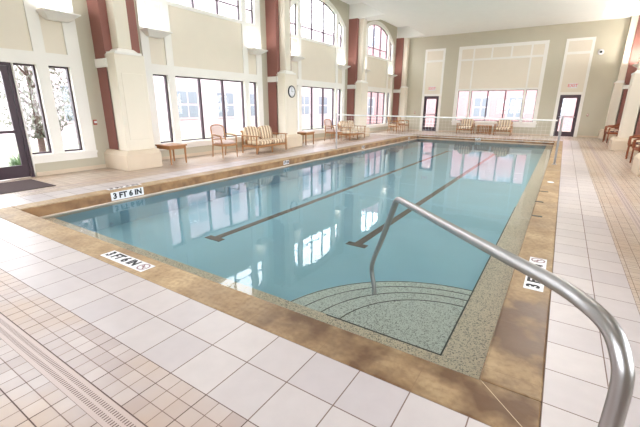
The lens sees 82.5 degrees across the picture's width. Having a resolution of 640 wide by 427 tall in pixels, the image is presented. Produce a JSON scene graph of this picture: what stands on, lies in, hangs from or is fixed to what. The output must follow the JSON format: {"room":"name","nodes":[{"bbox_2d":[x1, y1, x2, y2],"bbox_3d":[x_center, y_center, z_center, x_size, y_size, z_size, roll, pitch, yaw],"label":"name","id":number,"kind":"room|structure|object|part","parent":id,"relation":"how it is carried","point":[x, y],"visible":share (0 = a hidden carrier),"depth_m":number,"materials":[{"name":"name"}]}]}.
{"room":"indoor swimming pool","nodes":[
{"label":"indoor swimming pool","id":0,"kind":"room"},
{"bbox_2d":[35,0,396,176],"bbox_3d":[-2.031,-5.661,13.331,0.250,6.300,25.650,11,19,31],"label":"wall","id":1,"kind":"structure","parent":0,"point":[83,28],"depth_m":8.88,"materials":[{"name":"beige paint"}]},
{"bbox_2d":[0,0,97,176],"bbox_3d":[-6.688,-3.439,6.293,0.205,5.985,4.580,11,19,31],"label":"window","id":2,"kind":"structure","parent":1,"relation":"in","point":[26,38],"depth_m":7.81,"materials":[{"name":"white paint"}]},
{"bbox_2d":[0,62,34,179],"bbox_3d":[-6.720,-1.681,6.827,0.148,2.300,1.920,11,19,31],"label":"door","id":3,"kind":"structure","parent":2,"relation":"attached to","point":[25,169],"depth_m":7.51,"materials":[{"name":"brown metal"}]},
{"bbox_3d":[-6.715,-3.750,6.189,0.090,1.530,4.090,11,19,31],"label":"panel","id":4,"kind":"part","parent":2,"relation":"part of","materials":[{"name":"beige paint"}]},
{"bbox_3d":[-6.755,-3.583,6.265,0.075,5.327,4.090,11,19,31],"label":"frame","id":5,"kind":"part","parent":2,"relation":"part of","materials":[{"name":"brown metal"}]},
{"bbox_2d":[35,7,80,22],"bbox_3d":[-5.473,-4.138,7.652,0.352,0.159,0.724,11,19,31],"label":"wall sconce","id":6,"kind":"object","parent":1,"relation":"attached to","point":[47,14],"visible":1,"depth_m":7.57,"materials":[{"name":"white paint"}]},
{"bbox_2d":[140,27,172,38],"bbox_3d":[-4.246,-4.670,9.474,0.352,0.159,0.724,11,19,31],"label":"wall sconce","id":7,"kind":"object","parent":1,"relation":"attached to","point":[149,32],"visible":1,"depth_m":9.38,"materials":[{"name":"white paint"}]},
{"bbox_2d":[135,0,263,149],"bbox_3d":[-3.375,-5.010,11.170,0.205,5.700,4.580,11,19,31],"label":"window","id":8,"kind":"structure","parent":1,"relation":"in","point":[205,45],"depth_m":10.88,"materials":[{"name":"white paint"}]},
{"bbox_3d":[-3.402,-5.184,11.107,0.090,1.530,4.090,11,19,31],"label":"panel","id":9,"kind":"part","parent":8,"relation":"part of","materials":[{"name":"beige paint"}]},
{"bbox_2d":[36,129,390,176],"bbox_3d":[-0.727,-3.183,15.929,0.020,0.090,19.910,11,19,31],"label":"baseboard","id":10,"kind":"structure","parent":1,"relation":"attached to","point":[68,170],"depth_m":10.48,"materials":[{"name":"stone"}]},
{"bbox_2d":[247,48,267,54],"bbox_3d":[-2.161,-5.572,12.570,0.352,0.159,0.724,11,19,31],"label":"wall sconce","id":11,"kind":"object","parent":1,"relation":"attached to","point":[255,51],"visible":1,"depth_m":12.46,"materials":[{"name":"white paint"}]},
{"bbox_2d":[291,55,304,61],"bbox_3d":[-0.933,-6.103,14.392,0.352,0.159,0.724,11,19,31],"label":"wall sconce","id":12,"kind":"object","parent":1,"relation":"attached to","point":[293,58],"visible":0.75,"depth_m":14.30,"materials":[{"name":"white paint"}]},
{"bbox_2d":[290,0,345,133],"bbox_3d":[-0.062,-6.443,16.088,0.205,5.700,4.580,11,19,31],"label":"window","id":13,"kind":"structure","parent":1,"relation":"in","point":[319,68],"depth_m":16.16,"materials":[{"name":"white paint"}]},
{"bbox_3d":[-0.090,-6.618,16.024,0.090,1.530,4.090,11,19,31],"label":"panel","id":14,"kind":"part","parent":13,"relation":"part of","materials":[{"name":"beige paint"}]},
{"bbox_2d":[338,65,350,69],"bbox_3d":[1.152,-7.006,17.488,0.352,0.159,0.724,11,19,31],"label":"wall sconce","id":15,"kind":"object","parent":1,"relation":"attached to","point":[343,67],"visible":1,"depth_m":17.34,"materials":[{"name":"white paint"}]},
{"bbox_2d":[364,21,394,127],"bbox_3d":[3.250,-7.877,21.005,0.205,5.700,4.580,11,19,31],"label":"window","id":16,"kind":"structure","parent":1,"relation":"in","point":[378,80],"depth_m":21.41,"materials":[{"name":"white paint"}]},
{"bbox_3d":[3.223,-8.052,20.942,0.090,1.530,4.090,11,19,31],"label":"panel","id":17,"kind":"part","parent":16,"relation":"part of","materials":[{"name":"beige paint"}]},
{"bbox_3d":[3.182,-7.885,21.018,0.075,5.327,4.090,11,19,31],"label":"frame","id":18,"kind":"part","parent":16,"relation":"part of","materials":[{"name":"white paint"}]},
{"bbox_2d":[0,130,639,426],"bbox_3d":[3.097,-1.556,11.074,12.500,0.250,25.750,11,19,31],"label":"floor","id":19,"kind":"structure","parent":0,"point":[168,358],"depth_m":2.43,"materials":[{"name":"white tile"}]},
{"bbox_2d":[0,179,55,193],"bbox_3d":[-6.046,-0.411,6.577,1.120,0.012,1.830,11,19,31],"label":"door mat","id":20,"kind":"object","parent":19,"relation":"on","point":[29,184],"visible":1,"depth_m":6.98,"materials":[{"name":"grey carpet"}]},
{"bbox_2d":[86,0,162,170],"bbox_3d":[-4.633,-3.826,8.480,1.000,5.500,1.020,11,19,31],"label":"column","id":21,"kind":"structure","parent":19,"relation":"on","point":[119,63],"depth_m":8.56,"materials":[{"name":"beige paint"}]},
{"bbox_3d":[-4.377,-2.534,8.697,0.012,1.500,0.520,11,19,31],"label":"panel","id":22,"kind":"part","parent":21,"relation":"part of","materials":[{"name":"beige paint"}]},
{"bbox_2d":[155,143,186,164],"bbox_3d":[-3.971,-1.605,9.799,0.600,0.500,0.550,11,19,31],"label":"side table","id":23,"kind":"object","parent":19,"relation":"on","point":[168,146],"visible":0.91,"depth_m":9.65,"materials":[{"name":"brown wood"}]},
{"bbox_3d":[-3.882,-1.494,9.486,0.040,0.465,0.040,11,19,31],"label":"leg","id":24,"kind":"part","parent":23,"relation":"part of","materials":[{"name":"brown wood"}]},
{"bbox_3d":[-3.632,-1.603,9.856,0.040,0.465,0.040,11,19,31],"label":"leg","id":25,"kind":"part","parent":23,"relation":"part of","materials":[{"name":"brown wood"}]},
{"bbox_2d":[210,124,237,158],"bbox_3d":[-2.917,-2.188,10.985,0.651,0.961,0.622,13,21,38],"label":"armchair","id":26,"kind":"object","parent":19,"relation":"on","point":[216,131],"visible":1,"depth_m":10.96,"materials":[{"name":"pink fabric"}]},
{"bbox_3d":[-3.109,-2.445,11.077,0.149,0.522,0.500,13,21,38],"label":"frame","id":27,"kind":"part","parent":26,"relation":"part of","materials":[{"name":"brown wood"}]},
{"bbox_2d":[211,126,223,138],"bbox_3d":[-3.112,-2.464,11.074,0.107,0.394,0.410,13,21,38],"label":"cushion","id":28,"kind":"object","parent":26,"relation":"on","point":[217,130],"depth_m":11.04,"materials":[{"name":"pink fabric"}]},
{"bbox_3d":[-2.869,-2.080,10.975,0.520,0.065,0.540,13,21,38],"label":"seat frame","id":29,"kind":"part","parent":26,"relation":"part of","materials":[{"name":"brown wood"}]},
{"bbox_3d":[-2.864,-2.148,10.951,0.510,0.100,0.500,13,21,38],"label":"seat","id":30,"kind":"part","parent":26,"relation":"part of","materials":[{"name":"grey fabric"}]},
{"bbox_2d":[240,125,287,154],"bbox_3d":[-1.874,-2.519,12.337,0.764,0.837,1.570,11,19,31],"label":"loveseat","id":31,"kind":"object","parent":19,"relation":"on","point":[251,134],"visible":0.98,"depth_m":12.14,"materials":[{"name":"beige fabric"}]},
{"bbox_2d":[243,126,258,139],"bbox_3d":[-2.297,-2.664,12.145,0.209,0.456,0.670,11,19,31],"label":"cushion","id":32,"kind":"object","parent":31,"relation":"on","point":[252,130],"depth_m":12.06,"materials":[{"name":"fabric"}]},
{"bbox_2d":[247,139,270,144],"bbox_3d":[-2.013,-2.357,12.043,0.640,0.150,0.680,11,19,31],"label":"seat cushion","id":33,"kind":"object","parent":31,"relation":"on","point":[259,141],"depth_m":11.84,"materials":[{"name":"fabric"}]},
{"bbox_3d":[-1.865,-2.341,12.383,0.660,0.070,1.480,11,19,31],"label":"seat frame","id":34,"kind":"part","parent":31,"relation":"part of","materials":[{"name":"brown wood"}]},
{"bbox_2d":[257,125,271,138],"bbox_3d":[-1.917,-2.829,12.710,0.209,0.456,0.670,11,19,31],"label":"cushion","id":35,"kind":"object","parent":31,"relation":"on","point":[264,132],"depth_m":12.59,"materials":[{"name":"fabric"}]},
{"bbox_2d":[264,138,283,142],"bbox_3d":[-1.632,-2.521,12.608,0.640,0.150,0.680,11,19,31],"label":"seat cushion","id":36,"kind":"object","parent":31,"relation":"on","point":[273,140],"depth_m":12.42,"materials":[{"name":"fabric"}]},
{"bbox_2d":[0,134,562,426],"bbox_3d":[3.146,-1.255,11.197,7.030,0.904,18.760,11,19,31],"label":"swimming pool","id":37,"kind":"object","parent":19,"relation":"in","point":[286,251],"visible":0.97,"depth_m":5.23,"materials":[{"name":"liquid"}]},
{"bbox_2d":[106,183,140,189],"bbox_3d":[-3.725,-0.511,6.950,0.110,0.006,0.640,11,19,31],"label":"depth marker","id":38,"kind":"object","parent":37,"relation":"on","point":[138,183],"visible":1,"depth_m":6.96,"materials":[{"name":"white tile"}]},
{"bbox_2d":[110,187,143,200],"bbox_3d":[-3.566,-0.367,6.773,0.006,0.150,0.620,11,19,31],"label":"depth marker","id":39,"kind":"object","parent":37,"relation":"attached to","point":[123,194],"visible":1,"depth_m":6.76,"materials":[{"name":"white tile"}]},
{"bbox_2d":[101,250,154,271],"bbox_3d":[-1.935,0.470,3.654,0.720,0.006,0.150,11,19,31],"label":"depth marker","id":40,"kind":"object","parent":37,"relation":"on","point":[116,256],"visible":1,"depth_m":3.63,"materials":[{"name":"white tile"}]},
{"bbox_2d":[335,113,337,148],"bbox_3d":[0.591,-2.941,13.071,0.120,1.246,0.120,11,19,31],"label":"net post","id":41,"kind":"object","parent":37,"relation":"on","point":[336,113],"visible":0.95,"depth_m":13.04,"materials":[{"name":"silver metal"}]},
{"bbox_2d":[338,114,557,142],"bbox_3d":[3.424,-2.696,11.296,6.600,0.625,0.040,11,19,31],"label":"net","id":42,"kind":"object","parent":41,"relation":"attached to","point":[429,117],"visible":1,"depth_m":10.88,"materials":[{"name":"white fabric"}]},
{"bbox_3d":[3.423,-2.411,11.381,6.600,0.030,0.012,11,19,31],"label":"cord","id":43,"kind":"part","parent":42,"relation":"part of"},
{"bbox_2d":[369,197,634,426],"bbox_3d":[0.664,0.589,2.492,0.103,1.502,3.001,-1,16,-4],"label":"pool handrail","id":44,"kind":"object","parent":37,"relation":"attached to","point":[618,399],"visible":0.97,"depth_m":1.03,"materials":[{"name":"silver metal"}]},
{"bbox_2d":[523,257,546,291],"bbox_3d":[2.032,0.555,3.432,0.150,0.006,0.800,11,19,31],"label":"depth marker","id":45,"kind":"object","parent":37,"relation":"on","point":[529,283],"visible":0.59,"depth_m":3.25,"materials":[{"name":"white tile"}]},
{"bbox_2d":[552,116,563,164],"bbox_3d":[6.341,-1.929,9.700,0.120,1.270,0.188,11,19,31],"label":"net post","id":46,"kind":"object","parent":37,"relation":"on","point":[562,118],"visible":1,"depth_m":9.67,"materials":[{"name":"silver metal"}]},
{"bbox_2d":[265,0,301,147],"bbox_3d":[-1.321,-5.260,13.398,1.000,5.500,1.020,11,19,31],"label":"column","id":47,"kind":"structure","parent":19,"relation":"on","point":[282,108],"depth_m":13.23,"materials":[{"name":"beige paint"}]},
{"bbox_3d":[-1.065,-3.967,13.614,0.012,1.500,0.520,11,19,31],"label":"panel","id":48,"kind":"part","parent":47,"relation":"part of","materials":[{"name":"beige paint"}]},
{"bbox_2d":[288,85,295,97],"bbox_3d":[-1.038,-4.491,13.444,0.040,0.430,0.430,11,19,31],"label":"wall clock","id":49,"kind":"object","parent":47,"relation":"attached to","point":[291,90],"visible":1,"depth_m":13.44,"materials":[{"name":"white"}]},
{"bbox_2d":[297,131,314,144],"bbox_3d":[-0.626,-3.043,14.730,0.600,0.500,0.620,11,19,31],"label":"side table","id":50,"kind":"object","parent":19,"relation":"on","point":[303,133],"visible":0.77,"depth_m":14.51,"materials":[{"name":"brown wood"}]},
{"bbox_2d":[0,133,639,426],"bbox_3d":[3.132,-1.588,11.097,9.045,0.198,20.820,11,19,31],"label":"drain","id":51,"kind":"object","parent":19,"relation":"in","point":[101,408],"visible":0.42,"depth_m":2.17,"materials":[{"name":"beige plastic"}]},
{"bbox_2d":[324,119,341,140],"bbox_3d":[0.541,-3.685,16.120,0.651,0.961,0.622,13,21,37],"label":"armchair","id":52,"kind":"object","parent":19,"relation":"on","point":[328,125],"visible":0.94,"depth_m":16.06,"materials":[{"name":"pink fabric"}]},
{"bbox_2d":[325,120,330,128],"bbox_3d":[0.343,-3.960,16.205,0.107,0.394,0.410,13,21,37],"label":"cushion","id":53,"kind":"object","parent":52,"relation":"on","point":[327,122],"depth_m":16.15,"materials":[{"name":"pink fabric"}]},
{"bbox_2d":[337,120,365,139],"bbox_3d":[1.508,-3.984,17.359,0.764,0.837,1.570,11,19,31],"label":"loveseat","id":54,"kind":"object","parent":19,"relation":"on","point":[348,126],"visible":0.89,"depth_m":17.11,"materials":[{"name":"beige fabric"}]},
{"bbox_2d":[338,121,347,130],"bbox_3d":[1.086,-4.128,17.168,0.209,0.456,0.670,11,19,31],"label":"cushion","id":55,"kind":"object","parent":54,"relation":"on","point":[341,123],"depth_m":17.06,"materials":[{"name":"fabric"}]},
{"bbox_2d":[346,120,353,129],"bbox_3d":[1.466,-4.293,17.732,0.209,0.456,0.670,11,19,31],"label":"cushion","id":56,"kind":"object","parent":54,"relation":"on","point":[350,123],"depth_m":17.61,"materials":[{"name":"fabric"}]},
{"bbox_2d":[343,130,357,133],"bbox_3d":[1.370,-3.821,17.066,0.640,0.150,0.680,11,19,31],"label":"seat cushion","id":57,"kind":"object","parent":54,"relation":"on","point":[344,131],"depth_m":16.83,"materials":[{"name":"fabric"}]},
{"bbox_3d":[1.518,-3.806,17.405,0.660,0.070,1.480,11,19,31],"label":"seat frame","id":58,"kind":"part","parent":54,"relation":"part of","materials":[{"name":"brown wood"}]},
{"bbox_2d":[345,18,369,136],"bbox_3d":[1.992,-6.694,18.315,1.000,5.500,1.020,11,19,31],"label":"column","id":59,"kind":"structure","parent":19,"relation":"on","point":[357,88],"depth_m":18.07,"materials":[{"name":"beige paint"}]},
{"bbox_3d":[2.248,-5.401,18.532,0.012,1.500,0.520,11,19,31],"label":"panel","id":60,"kind":"part","parent":59,"relation":"part of","materials":[{"name":"beige paint"}]},
{"bbox_2d":[387,117,398,132],"bbox_3d":[4.283,-5.252,21.496,0.651,0.961,0.622,7,18,20],"label":"armchair","id":61,"kind":"object","parent":19,"relation":"on","point":[388,118],"visible":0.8,"depth_m":21.31,"materials":[{"name":"wood"}]},
{"bbox_2d":[393,123,403,131],"bbox_3d":[4.766,-5.216,22.187,0.500,0.500,0.500,11,19,31],"label":"side table","id":62,"kind":"object","parent":19,"relation":"on","point":[400,124],"visible":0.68,"depth_m":22.13,"materials":[{"name":"brown wood"}]},
{"bbox_2d":[390,38,409,130],"bbox_3d":[5.187,-8.077,23.060,1.000,5.500,0.590,11,19,31],"label":"column","id":63,"kind":"structure","parent":19,"relation":"on","point":[400,92],"depth_m":22.96,"materials":[{"name":"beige paint"}]},
{"bbox_3d":[5.481,-6.801,23.333,0.012,1.500,0.230,11,19,31],"label":"panel","id":64,"kind":"part","parent":63,"relation":"part of","materials":[{"name":"beige paint"}]},
{"bbox_2d":[397,115,408,129],"bbox_3d":[5.134,-5.621,22.761,0.651,0.961,0.622,14,21,39],"label":"armchair","id":65,"kind":"object","parent":19,"relation":"on","point":[398,118],"visible":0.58,"depth_m":22.66,"materials":[{"name":"wood"}]},
{"bbox_2d":[456,119,474,133],"bbox_3d":[8.420,-5.048,21.080,0.890,0.837,0.764,11,19,31],"label":"lounge chair","id":66,"kind":"object","parent":19,"relation":"on","point":[465,122],"visible":0.88,"depth_m":21.07,"materials":[{"name":"beige fabric"}]},
{"bbox_2d":[458,126,471,128],"bbox_3d":[8.386,-4.962,21.051,0.700,0.150,0.640,11,19,31],"label":"seat cushion","id":67,"kind":"object","parent":66,"relation":"on","point":[459,127],"depth_m":20.80,"materials":[{"name":"fabric"}]},
{"bbox_2d":[461,119,473,125],"bbox_3d":[8.572,-5.296,21.250,0.690,0.456,0.209,11,19,31],"label":"cushion","id":68,"kind":"object","parent":66,"relation":"on","point":[466,121],"depth_m":21.18,"materials":[{"name":"fabric"}]},
{"bbox_2d":[476,125,491,134],"bbox_3d":[9.284,-4.739,20.647,0.720,0.500,0.500,11,19,31],"label":"table","id":69,"kind":"object","parent":19,"relation":"on","point":[478,126],"visible":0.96,"depth_m":20.53,"materials":[{"name":"brown wood"}]},
{"bbox_3d":[9.165,-4.702,20.465,0.660,0.410,0.024,11,19,31],"label":"panel","id":70,"kind":"part","parent":69,"relation":"part of","materials":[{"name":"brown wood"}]},
{"bbox_2d":[493,120,513,135],"bbox_3d":[10.082,-4.736,20.051,0.890,0.837,0.764,11,19,31],"label":"lounge chair","id":71,"kind":"object","parent":19,"relation":"on","point":[499,128],"visible":0.86,"depth_m":20.03,"materials":[{"name":"beige fabric"}]},
{"bbox_2d":[496,127,509,129],"bbox_3d":[10.048,-4.651,20.022,0.700,0.150,0.640,11,19,31],"label":"seat cushion","id":72,"kind":"object","parent":71,"relation":"on","point":[497,128],"depth_m":19.84,"materials":[{"name":"fabric"}]},
{"bbox_2d":[498,120,511,126],"bbox_3d":[10.234,-4.984,20.221,0.690,0.456,0.209,11,19,31],"label":"cushion","id":73,"kind":"object","parent":71,"relation":"on","point":[502,122],"depth_m":20.16,"materials":[{"name":"fabric"}]},
{"bbox_2d":[602,124,619,142],"bbox_3d":[12.998,-3.632,16.116,0.609,0.973,0.651,7,18,20],"label":"rattan chair","id":74,"kind":"object","parent":19,"relation":"on","point":[609,131],"visible":0.57,"depth_m":16.11,"materials":[{"name":"wicker"}]},
{"bbox_2d":[597,15,639,138],"bbox_3d":[14.424,-6.347,17.343,1.000,5.500,0.590,11,19,31],"label":"column","id":75,"kind":"structure","parent":19,"relation":"on","point":[631,54],"depth_m":17.23,"materials":[{"name":"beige paint"}]},
{"bbox_2d":[608,58,639,151],"bbox_3d":[11.228,-4.963,12.598,1.000,5.500,1.020,11,19,31],"label":"column","id":76,"kind":"structure","parent":19,"relation":"on","point":[630,120],"depth_m":12.85,"materials":[{"name":"beige paint"}]},
{"bbox_3d":[10.971,-3.767,13.133,0.012,1.500,0.520,11,19,31],"label":"panel","id":77,"kind":"part","parent":76,"relation":"part of","materials":[{"name":"beige paint"}]},
{"bbox_2d":[625,135,639,158],"bbox_3d":[9.659,-2.134,10.980,0.609,0.973,0.651,13,21,37],"label":"rattan chair","id":78,"kind":"object","parent":19,"relation":"on","point":[630,142],"visible":0.83,"depth_m":10.96,"materials":[{"name":"wood"}]},
{"bbox_3d":[9.300,-1.957,10.997,0.044,0.620,0.044,13,21,37],"label":"leg","id":79,"kind":"part","parent":78,"relation":"part of","materials":[{"name":"brown wicker"}]},
{"bbox_3d":[9.469,-2.197,10.753,0.561,0.422,0.101,13,21,37],"label":"armrest","id":80,"kind":"part","parent":78,"relation":"part of","materials":[{"name":"brown wicker"}]},
{"bbox_2d":[631,153,639,175],"bbox_3d":[7.916,-3.530,7.681,1.000,5.500,1.020,11,19,31],"label":"column","id":81,"kind":"structure","parent":19,"relation":"on","point":[635,169],"depth_m":8.55,"materials":[{"name":"beige paint"}]},
{"bbox_2d":[340,0,639,37],"bbox_3d":[3.125,-7.345,9.367,12.400,0.820,25.650,11,19,31],"label":"ceiling","id":82,"kind":"structure","parent":0,"point":[412,18],"depth_m":16.59,"materials":[{"name":"paint"}]},
{"bbox_2d":[406,18,630,135],"bbox_3d":[10.035,-7.694,20.427,12.400,6.300,0.250,11,19,31],"label":"wall","id":83,"kind":"structure","parent":0,"point":[611,35],"depth_m":19.07,"materials":[{"name":"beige paint"}]},
{"bbox_2d":[422,96,438,130],"bbox_3d":[6.920,-6.242,22.856,0.900,2.110,0.160,11,19,31],"label":"door","id":84,"kind":"structure","parent":83,"relation":"in","point":[425,97],"depth_m":22.84,"materials":[{"name":"brown metal"}]},
{"bbox_2d":[419,48,445,131],"bbox_3d":[6.918,-7.523,22.465,1.200,4.790,0.130,11,19,31],"label":"trim","id":85,"kind":"structure","parent":83,"relation":"attached to","point":[434,58],"depth_m":22.17,"materials":[{"name":"white paint"}]},
{"bbox_3d":[6.902,-8.531,22.133,0.960,2.430,0.008,11,19,31],"label":"panel","id":86,"kind":"part","parent":85,"relation":"part of","materials":[{"name":"beige paint"}]},
{"bbox_2d":[451,40,549,127],"bbox_3d":[9.934,-7.160,20.521,4.540,4.380,0.200,11,19,31],"label":"window","id":87,"kind":"structure","parent":83,"relation":"in","point":[505,67],"depth_m":20.19,"materials":[{"name":"white paint"}]},
{"bbox_3d":[9.964,-6.158,20.873,4.100,1.700,0.070,11,19,31],"label":"frame","id":88,"kind":"part","parent":87,"relation":"part of","materials":[{"name":"white paint"}]},
{"bbox_3d":[9.925,-8.075,20.229,4.100,2.140,0.010,11,19,31],"label":"panel","id":89,"kind":"part","parent":87,"relation":"part of","materials":[{"name":"beige paint"}]},
{"bbox_2d":[409,129,597,137],"bbox_3d":[9.948,-4.684,21.196,12.000,0.090,0.020,11,19,31],"label":"baseboard","id":90,"kind":"structure","parent":83,"relation":"attached to","point":[409,129],"depth_m":20.62,"materials":[{"name":"tile"}]},
{"bbox_2d":[553,95,580,136],"bbox_3d":[12.941,-5.114,19.129,0.900,2.110,0.160,11,19,31],"label":"door","id":91,"kind":"structure","parent":83,"relation":"in","point":[563,133],"depth_m":19.09,"materials":[{"name":"brown metal"}]},
{"bbox_2d":[550,37,595,136],"bbox_3d":[12.939,-6.395,18.738,1.200,4.790,0.130,11,19,31],"label":"trim","id":92,"kind":"structure","parent":83,"relation":"attached to","point":[578,55],"depth_m":18.44,"materials":[{"name":"white paint"}]},
{"bbox_3d":[12.923,-7.403,18.407,0.960,2.430,0.008,11,19,31],"label":"panel","id":93,"kind":"part","parent":92,"relation":"part of","materials":[{"name":"beige paint"}]},
{"bbox_2d":[568,83,577,87],"bbox_3d":[12.904,-6.520,18.613,0.422,0.240,0.045,11,19,31],"label":"exit sign","id":94,"kind":"object","parent":83,"relation":"attached to","point":[570,85],"visible":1,"depth_m":18.59,"materials":[{"name":"white plastic"}]},
{"label":"outside","id":95,"kind":"structure","parent":0,"visible":0},
{"bbox_2d":[0,125,570,166],"bbox_3d":[3.938,-2.557,15.209,110.000,0.140,110.000,11,19,31],"label":"ground","id":96,"kind":"structure","parent":95,"point":[6,147],"depth_m":15.93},
{"bbox_2d":[4,153,20,165],"bbox_3d":[-7.234,-1.172,8.928,0.842,0.651,0.824,11,19,31],"label":"ornamental grass","id":97,"kind":"object","parent":96,"relation":"on","point":[13,162],"depth_m":8.75,"materials":[{"name":"green plant"}]},
{"bbox_2d":[0,65,72,151],"bbox_3d":[-8.060,-3.496,10.152,2.620,4.416,2.645,11,19,31],"label":"tree","id":98,"kind":"object","parent":96,"relation":"on","point":[34,116],"visible":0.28,"depth_m":10.21,"materials":[{"name":"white plant"}]},
{"bbox_2d":[0,0,339,145],"bbox_3d":[-7.569,-10.410,26.872,6.080,8.300,26.000,11,19,31],"label":"neighbouring building","id":99,"kind":"structure","parent":96,"relation":"on","point":[187,88],"depth_m":22.65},
{"bbox_3d":[-11.119,-5.095,16.920,0.025,1.500,1.400,11,19,31],"label":"pane","id":100,"kind":"part","parent":99,"relation":"part of","materials":[{"name":"glass"}]},
{"bbox_3d":[-7.861,-6.506,21.757,0.025,1.500,1.400,11,19,31],"label":"pane","id":101,"kind":"part","parent":99,"relation":"part of","materials":[{"name":"glass"}]},
{"bbox_3d":[-6.232,-7.211,24.175,0.025,1.500,1.400,11,19,31],"label":"pane","id":102,"kind":"part","parent":99,"relation":"part of","materials":[{"name":"glass"}]},
{"bbox_3d":[-4.603,-7.916,26.594,0.025,1.500,1.400,11,19,31],"label":"pane","id":103,"kind":"part","parent":99,"relation":"part of","materials":[{"name":"glass"}]},
{"bbox_3d":[-1.345,-9.326,31.431,0.025,1.500,1.400,11,19,31],"label":"pane","id":104,"kind":"part","parent":99,"relation":"part of","materials":[{"name":"glass"}]},
{"bbox_3d":[0.284,-10.032,33.849,0.025,1.500,1.400,11,19,31],"label":"pane","id":105,"kind":"part","parent":99,"relation":"part of","materials":[{"name":"glass"}]},
{"bbox_2d":[367,25,576,130],"bbox_3d":[18.403,-11.736,30.029,32.000,9.300,6.080,11,19,31],"label":"brick building","id":106,"kind":"structure","parent":96,"relation":"on","point":[513,101],"depth_m":30.26,"materials":[{"name":"brick"}]},
{"bbox_3d":[4.696,-10.501,35.867,1.100,1.500,0.025,11,19,31],"label":"pane","id":107,"kind":"part","parent":106,"relation":"part of","materials":[{"name":"glass"}]},
{"bbox_3d":[4.725,-16.448,34.113,1.100,1.500,0.025,11,19,31],"label":"pane","id":108,"kind":"part","parent":106,"relation":"part of","materials":[{"name":"glass"}]},
{"bbox_3d":[13.429,-8.864,30.462,1.100,1.500,0.025,11,19,31],"label":"pane","id":109,"kind":"part","parent":106,"relation":"part of","materials":[{"name":"glass"}]},
{"bbox_3d":[15.612,-8.456,29.110,1.100,1.500,0.025,11,19,31],"label":"pane","id":110,"kind":"part","parent":106,"relation":"part of","materials":[{"name":"glass"}]}
]}

